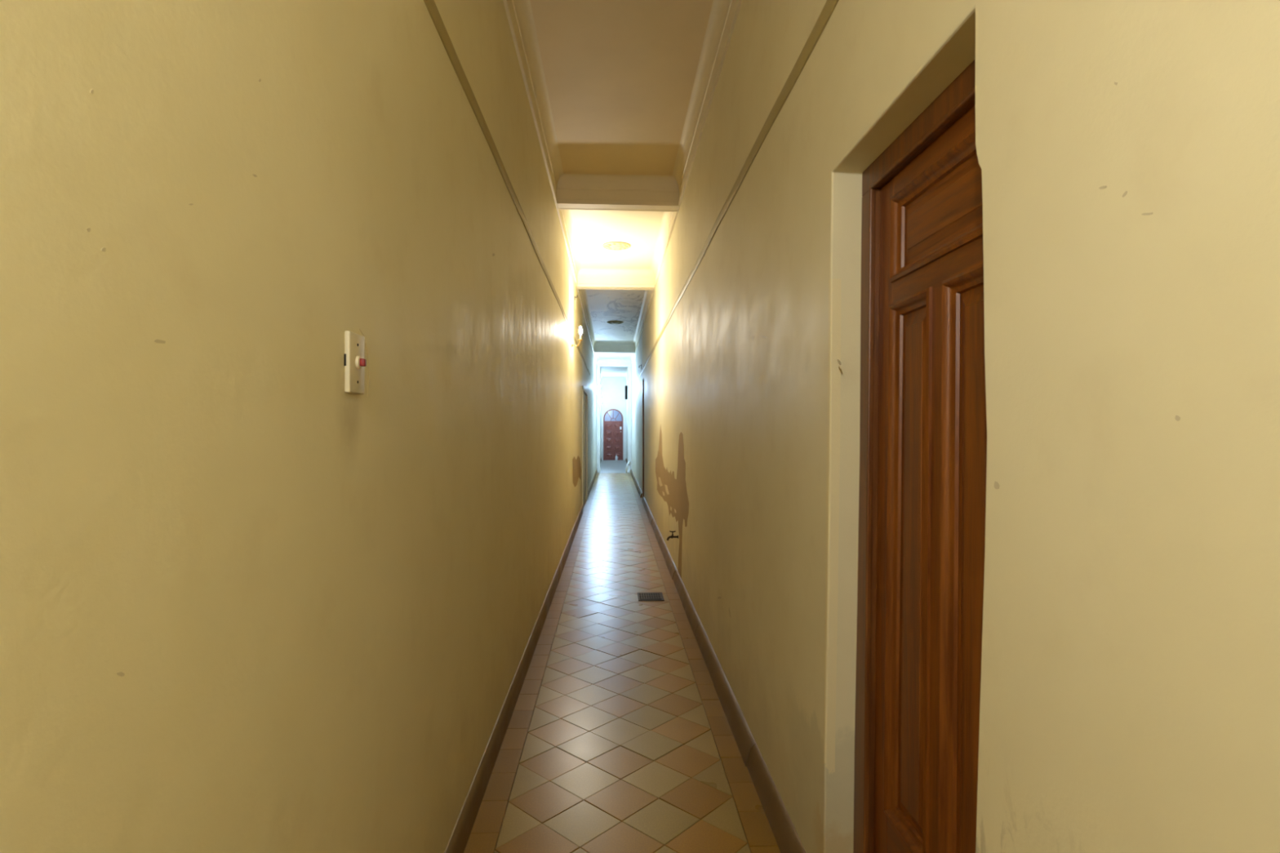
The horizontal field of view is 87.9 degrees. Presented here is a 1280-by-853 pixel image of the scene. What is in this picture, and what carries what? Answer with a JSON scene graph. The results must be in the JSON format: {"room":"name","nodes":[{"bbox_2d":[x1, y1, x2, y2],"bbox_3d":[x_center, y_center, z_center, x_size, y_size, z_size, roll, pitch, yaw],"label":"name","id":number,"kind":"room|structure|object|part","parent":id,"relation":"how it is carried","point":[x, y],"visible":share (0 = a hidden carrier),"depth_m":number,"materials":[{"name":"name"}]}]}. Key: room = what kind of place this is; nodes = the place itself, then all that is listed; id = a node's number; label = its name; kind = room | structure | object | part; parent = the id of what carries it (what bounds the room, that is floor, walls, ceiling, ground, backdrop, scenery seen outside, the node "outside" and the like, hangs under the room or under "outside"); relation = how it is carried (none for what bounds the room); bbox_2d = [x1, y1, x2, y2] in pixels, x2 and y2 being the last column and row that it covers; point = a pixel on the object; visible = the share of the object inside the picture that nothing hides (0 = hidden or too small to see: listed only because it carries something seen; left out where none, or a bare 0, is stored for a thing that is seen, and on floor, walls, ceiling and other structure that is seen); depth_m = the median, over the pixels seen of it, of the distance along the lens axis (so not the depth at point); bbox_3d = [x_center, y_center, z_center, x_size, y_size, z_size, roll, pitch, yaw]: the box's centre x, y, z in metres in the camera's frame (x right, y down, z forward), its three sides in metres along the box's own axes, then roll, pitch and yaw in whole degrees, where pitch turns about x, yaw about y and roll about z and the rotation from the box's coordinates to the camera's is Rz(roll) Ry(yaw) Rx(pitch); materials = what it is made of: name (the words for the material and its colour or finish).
{"room":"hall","nodes":[
{"label":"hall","id":0,"kind":"room"},
{"bbox_2d":[0,0,601,852],"bbox_3d":[-1.159,-0.395,12.364,0.301,3.750,33.800,0,0,-2],"label":"wall","id":1,"kind":"structure","parent":0,"point":[251,602],"depth_m":0.96,"materials":[{"name":"paint"}]},
{"bbox_2d":[343,330,366,394],"bbox_3d":[-0.544,-0.122,1.282,0.024,0.116,0.077,0,0,-2],"label":"switch plate","id":2,"kind":"object","parent":1,"relation":"attached to","point":[354,362],"visible":1,"depth_m":1.26,"materials":[{"name":"beige plastic"}]},
{"bbox_2d":[423,0,590,375],"bbox_3d":[-0.705,-1.159,4.978,0.013,0.070,19.000,0,0,-2],"label":"trim","id":3,"kind":"structure","parent":1,"relation":"attached to","point":[432,8],"depth_m":2.51,"materials":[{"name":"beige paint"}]},
{"bbox_2d":[444,457,601,852],"bbox_3d":[-1.000,1.363,12.216,0.016,0.133,33.500,0,0,-2],"label":"baseboard","id":4,"kind":"structure","parent":1,"relation":"attached to","point":[458,841],"depth_m":2.91,"materials":[{"name":"brown wood"}]},
{"bbox_2d":[502,0,603,382],"bbox_3d":[-0.970,-2.055,12.226,0.088,0.250,33.500,0,0,-2],"label":"trim","id":5,"kind":"structure","parent":1,"relation":"attached to","point":[519,13],"depth_m":4.40,"materials":[{"name":"paint"}]},
{"bbox_2d":[571,326,582,347],"bbox_3d":[-0.764,-1.091,8.078,0.140,0.261,0.060,0,0,-2],"label":"wall light","id":6,"kind":"object","parent":1,"relation":"attached to","point":[580,328],"visible":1,"depth_m":8.07,"materials":[{"name":"gold metal"}]},
{"bbox_3d":[-0.724,-1.172,8.080,0.042,0.098,0.041,0,0,-2],"label":"bulb","id":7,"kind":"part","parent":6,"relation":"part of","materials":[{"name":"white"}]},
{"bbox_2d":[582,386,587,506],"bbox_3d":[-1.019,0.379,11.992,0.072,2.100,2.050,0,0,-2],"label":"door","id":8,"kind":"structure","parent":1,"relation":"in","point":[584,393],"depth_m":12.22,"materials":[{"name":"white paint"}]},
{"bbox_3d":[-0.992,-0.047,11.509,0.015,0.850,0.680,0,0,-2],"label":"panel","id":9,"kind":"part","parent":8,"relation":"part of","materials":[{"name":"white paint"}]},
{"bbox_3d":[-0.992,0.878,11.507,0.015,0.700,0.680,0,0,-2],"label":"panel","id":10,"kind":"part","parent":8,"relation":"part of","materials":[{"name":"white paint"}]},
{"bbox_3d":[-1.032,-0.044,12.474,0.015,0.850,0.680,0,0,-2],"label":"panel","id":11,"kind":"part","parent":8,"relation":"part of","materials":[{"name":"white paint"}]},
{"bbox_3d":[-1.032,0.880,12.472,0.015,0.700,0.680,0,0,-2],"label":"panel","id":12,"kind":"part","parent":8,"relation":"part of","materials":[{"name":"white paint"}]},
{"bbox_2d":[596,366,600,471],"bbox_3d":[-1.325,-0.233,21.314,0.122,3.370,0.324,0,0,-2],"label":"trim","id":13,"kind":"structure","parent":1,"relation":"attached to","point":[598,467],"depth_m":21.16,"materials":[{"name":"white paint"}]},
{"bbox_2d":[593,342,635,353],"bbox_3d":[-0.664,-2.043,17.317,1.137,0.250,0.306,0,0,-2],"label":"beam","id":14,"kind":"structure","parent":1,"relation":"attached to","point":[599,348],"depth_m":17.23,"materials":[{"name":"white paint"}]},
{"bbox_2d":[597,359,631,367],"bbox_3d":[-0.828,-2.033,21.339,1.137,0.250,0.456,0,0,-2],"label":"beam","id":15,"kind":"structure","parent":1,"relation":"attached to","point":[601,362],"depth_m":21.17,"materials":[{"name":"white paint"}]},
{"bbox_2d":[577,268,655,289],"bbox_3d":[-0.336,-2.061,9.309,1.137,0.252,0.296,0,0,-2],"label":"beam","id":16,"kind":"structure","parent":1,"relation":"attached to","point":[588,278],"depth_m":9.22,"materials":[{"name":"paint"}]},
{"bbox_2d":[556,173,679,212],"bbox_3d":[-0.196,-2.069,5.907,1.137,0.254,0.286,0,0,-2],"label":"beam","id":17,"kind":"structure","parent":1,"relation":"attached to","point":[587,192],"depth_m":5.83,"materials":[{"name":"paint"}]},
{"bbox_2d":[601,377,626,460],"bbox_3d":[-1.147,-0.304,29.103,1.097,3.650,0.250,0,0,-2],"label":"wall","id":18,"kind":"structure","parent":0,"point":[613,389],"depth_m":28.98,"materials":[{"name":"white paint"}]},
{"bbox_2d":[603,408,622,460],"bbox_3d":[-1.169,0.350,29.024,0.864,2.242,0.104,0,0,-2],"label":"door","id":19,"kind":"structure","parent":18,"relation":"in","point":[612,418],"depth_m":29.01,"materials":[{"name":"brown wood"}]},
{"bbox_3d":[-1.353,-0.014,29.003,0.290,0.230,0.024,0,0,-2],"label":"panel","id":20,"kind":"part","parent":19,"relation":"part of","materials":[{"name":"brown wood"}]},
{"bbox_3d":[-1.353,0.291,29.002,0.290,0.240,0.024,0,0,-2],"label":"panel","id":21,"kind":"part","parent":19,"relation":"part of","materials":[{"name":"brown wood"}]},
{"bbox_3d":[-1.353,0.611,29.002,0.290,0.240,0.024,0,0,-2],"label":"panel","id":22,"kind":"part","parent":19,"relation":"part of","materials":[{"name":"brown wood"}]},
{"bbox_3d":[-1.353,0.931,29.001,0.290,0.240,0.024,0,0,-2],"label":"panel","id":23,"kind":"part","parent":19,"relation":"part of","materials":[{"name":"brown wood"}]},
{"bbox_3d":[-1.353,1.256,29.000,0.290,0.230,0.024,0,0,-2],"label":"panel","id":24,"kind":"part","parent":19,"relation":"part of","materials":[{"name":"brown wood"}]},
{"bbox_3d":[-1.170,-0.459,29.043,0.760,0.520,0.006,0,0,-2],"label":"fanlight pane","id":25,"kind":"part","parent":19,"relation":"part of","materials":[{"name":"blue glass"}]},
{"bbox_3d":[-0.984,-0.014,29.018,0.290,0.230,0.024,0,0,-2],"label":"panel","id":26,"kind":"part","parent":19,"relation":"part of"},
{"bbox_3d":[-0.984,0.291,29.017,0.290,0.240,0.024,0,0,-2],"label":"panel","id":27,"kind":"part","parent":19,"relation":"part of","materials":[{"name":"brown wood"}]},
{"bbox_3d":[-0.984,0.611,29.017,0.290,0.240,0.024,0,0,-2],"label":"panel","id":28,"kind":"part","parent":19,"relation":"part of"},
{"bbox_3d":[-0.984,0.931,29.016,0.290,0.240,0.024,0,0,-2],"label":"panel","id":29,"kind":"part","parent":19,"relation":"part of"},
{"bbox_3d":[-0.984,1.256,29.015,0.290,0.230,0.024,0,0,-2],"label":"panel","id":30,"kind":"part","parent":19,"relation":"part of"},
{"bbox_2d":[601,405,626,418],"bbox_3d":[-1.141,-0.629,28.970,1.095,0.580,0.022,0,0,-2],"label":"trim","id":31,"kind":"structure","parent":18,"relation":"attached to","point":[609,406],"depth_m":28.97,"materials":[{"name":"white paint"}]},
{"bbox_2d":[529,0,713,377],"bbox_3d":[-0.460,-2.220,12.347,1.697,0.100,33.900,0,0,-2],"label":"ceiling","id":32,"kind":"structure","parent":0,"point":[620,75],"depth_m":4.47,"materials":[{"name":"paint"}]},
{"bbox_2d":[607,320,623,324],"bbox_3d":[-0.515,-2.152,13.796,0.340,0.032,0.340,0,0,-2],"label":"ceiling medallion","id":33,"kind":"object","parent":32,"relation":"attached to","point":[610,322],"visible":1,"depth_m":13.73,"materials":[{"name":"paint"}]},
{"bbox_2d":[602,241,631,250],"bbox_3d":[-0.282,-2.167,8.001,0.340,0.032,0.340,0,0,-2],"label":"ceiling light","id":34,"kind":"object","parent":32,"relation":"attached to","point":[613,246],"visible":1,"depth_m":7.95,"materials":[{"name":"glass"}]},
{"bbox_2d":[463,460,780,852],"bbox_3d":[-0.460,1.479,12.338,1.597,0.102,33.900,0,0,-2],"label":"floor","id":35,"kind":"structure","parent":0,"point":[619,738],"depth_m":3.08,"materials":[{"name":"tile"}]},
{"bbox_2d":[637,592,664,600],"bbox_3d":[0.088,1.410,5.505,0.210,0.006,0.260,0,0,-2],"label":"floor drain","id":36,"kind":"object","parent":35,"relation":"on","point":[642,596],"visible":1,"depth_m":5.49,"materials":[{"name":"black paint"}]},
{"bbox_2d":[626,0,1279,852],"bbox_3d":[0.235,-0.395,12.421,0.302,3.750,33.800,0,0,-2],"label":"wall","id":37,"kind":"structure","parent":0,"point":[1128,151],"depth_m":0.92,"materials":[{"name":"paint"}]},
{"bbox_2d":[627,366,631,471],"bbox_3d":[-0.336,-0.233,21.355,0.132,3.370,0.324,0,0,-2],"label":"trim","id":38,"kind":"structure","parent":37,"relation":"attached to","point":[628,367],"depth_m":21.20,"materials":[{"name":"white paint"}]},
{"bbox_2d":[642,380,644,497],"bbox_3d":[0.120,0.252,13.015,0.102,2.360,0.800,0,0,-2],"label":"door","id":39,"kind":"structure","parent":37,"relation":"in","point":[642,380],"depth_m":13.34,"materials":[{"name":"brown wood"}]},
{"bbox_2d":[666,530,678,540],"bbox_3d":[0.294,0.988,6.015,0.108,0.091,0.032,0,0,-2],"label":"water tap","id":40,"kind":"object","parent":37,"relation":"attached to","point":[672,535],"visible":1,"depth_m":6.01,"materials":[{"name":"metal"}]},
{"bbox_2d":[624,0,742,382],"bbox_3d":[0.058,-2.055,12.268,0.088,0.250,33.500,0,0,-2],"label":"trim","id":41,"kind":"structure","parent":37,"relation":"attached to","point":[724,14],"depth_m":4.39,"materials":[{"name":"paint"}]},
{"bbox_2d":[625,457,805,852],"bbox_3d":[0.071,1.382,12.260,0.050,0.096,33.497,0,0,-2],"label":"baseboard","id":42,"kind":"structure","parent":37,"relation":"attached to","point":[788,840],"depth_m":2.96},
{"bbox_3d":[-0.082,1.391,16.007,0.050,0.096,1.997,0,0,-2],"label":"skirting","id":43,"kind":"part","parent":42,"relation":"part of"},
{"bbox_3d":[-0.006,1.387,14.208,0.044,0.096,1.597,0,0,-2],"label":"skirting","id":44,"kind":"part","parent":42,"relation":"part of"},
{"bbox_3d":[0.079,1.382,12.110,0.048,0.096,0.997,0,0,-2],"label":"skirting","id":45,"kind":"part","parent":42,"relation":"part of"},
{"bbox_3d":[0.120,1.379,11.111,0.046,0.096,0.997,0,0,-2],"label":"skirting","id":46,"kind":"part","parent":42,"relation":"part of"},
{"bbox_3d":[0.159,1.377,10.112,0.050,0.096,0.997,0,0,-2],"label":"skirting","id":47,"kind":"part","parent":42,"relation":"part of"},
{"bbox_3d":[0.201,1.374,9.163,0.044,0.096,0.897,0,0,-2],"label":"skirting","id":48,"kind":"part","parent":42,"relation":"part of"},
{"bbox_3d":[0.236,1.372,8.263,0.048,0.096,0.897,0,0,-2],"label":"skirting","id":49,"kind":"part","parent":42,"relation":"part of","materials":[{"name":"brown wood"}]},
{"bbox_3d":[0.272,1.370,7.389,0.046,0.096,0.847,0,0,-2],"label":"skirting","id":50,"kind":"part","parent":42,"relation":"part of","materials":[{"name":"brown wood"}]},
{"bbox_3d":[0.305,1.368,6.550,0.050,0.096,0.827,0,0,-2],"label":"skirting","id":51,"kind":"part","parent":42,"relation":"part of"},
{"bbox_3d":[0.343,1.366,5.700,0.044,0.096,0.867,0,0,-2],"label":"skirting","id":52,"kind":"part","parent":42,"relation":"part of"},
{"bbox_3d":[0.375,1.364,4.866,0.048,0.096,0.797,0,0,-2],"label":"skirting","id":53,"kind":"part","parent":42,"relation":"part of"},
{"bbox_3d":[0.409,1.362,4.042,0.046,0.096,0.847,0,0,-2],"label":"skirting","id":54,"kind":"part","parent":42,"relation":"part of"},
{"bbox_3d":[0.443,1.360,3.183,0.050,0.096,0.867,0,0,-2],"label":"skirting","id":55,"kind":"part","parent":42,"relation":"part of","materials":[{"name":"brown wood"}]},
{"bbox_3d":[0.480,1.358,2.348,0.044,0.096,0.797,0,0,-2],"label":"skirting","id":56,"kind":"part","parent":42,"relation":"part of","materials":[{"name":"brown wood"}]},
{"bbox_2d":[639,0,839,375],"bbox_3d":[0.386,-1.143,5.023,0.013,0.070,19.000,0,0,-2],"label":"trim","id":57,"kind":"structure","parent":37,"relation":"attached to","point":[829,6],"depth_m":2.49,"materials":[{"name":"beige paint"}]},
{"bbox_2d":[853,58,986,852],"bbox_3d":[0.719,0.329,1.480,0.210,2.250,1.000,0,0,-2],"label":"door","id":58,"kind":"structure","parent":37,"relation":"in","point":[923,421],"depth_m":1.53,"materials":[{"name":"brown wood"}]},
{"bbox_3d":[0.641,0.341,1.584,0.026,1.297,0.250,0,0,-2],"label":"panel moulding","id":59,"kind":"part","parent":58,"relation":"part of","materials":[{"name":"brown wood"}]},
{"bbox_3d":[0.660,0.341,1.585,0.028,1.285,0.238,0,0,-2],"label":"panel","id":60,"kind":"part","parent":58,"relation":"part of","materials":[{"name":"brown wood"}]},
{"bbox_3d":[0.663,0.387,1.455,0.039,2.023,0.520,0,0,-2],"label":"rail","id":61,"kind":"part","parent":58,"relation":"part of","materials":[{"name":"brown wood"}]},
{"bbox_3d":[0.647,-0.468,1.432,0.026,0.212,0.477,0,0,-2],"label":"panel moulding","id":62,"kind":"part","parent":58,"relation":"part of","materials":[{"name":"brown wood"}]},
{"bbox_3d":[0.666,-0.468,1.433,0.028,0.200,0.465,0,0,-2],"label":"panel","id":63,"kind":"part","parent":58,"relation":"part of","materials":[{"name":"brown wood"}]},
{"bbox_3d":[0.652,0.341,1.310,0.026,1.297,0.229,0,0,-2],"label":"panel moulding","id":64,"kind":"part","parent":58,"relation":"part of","materials":[{"name":"brown wood"}]},
{"bbox_3d":[0.671,0.341,1.311,0.028,1.285,0.217,0,0,-2],"label":"panel","id":65,"kind":"part","parent":58,"relation":"part of","materials":[{"name":"brown wood"}]}
]}

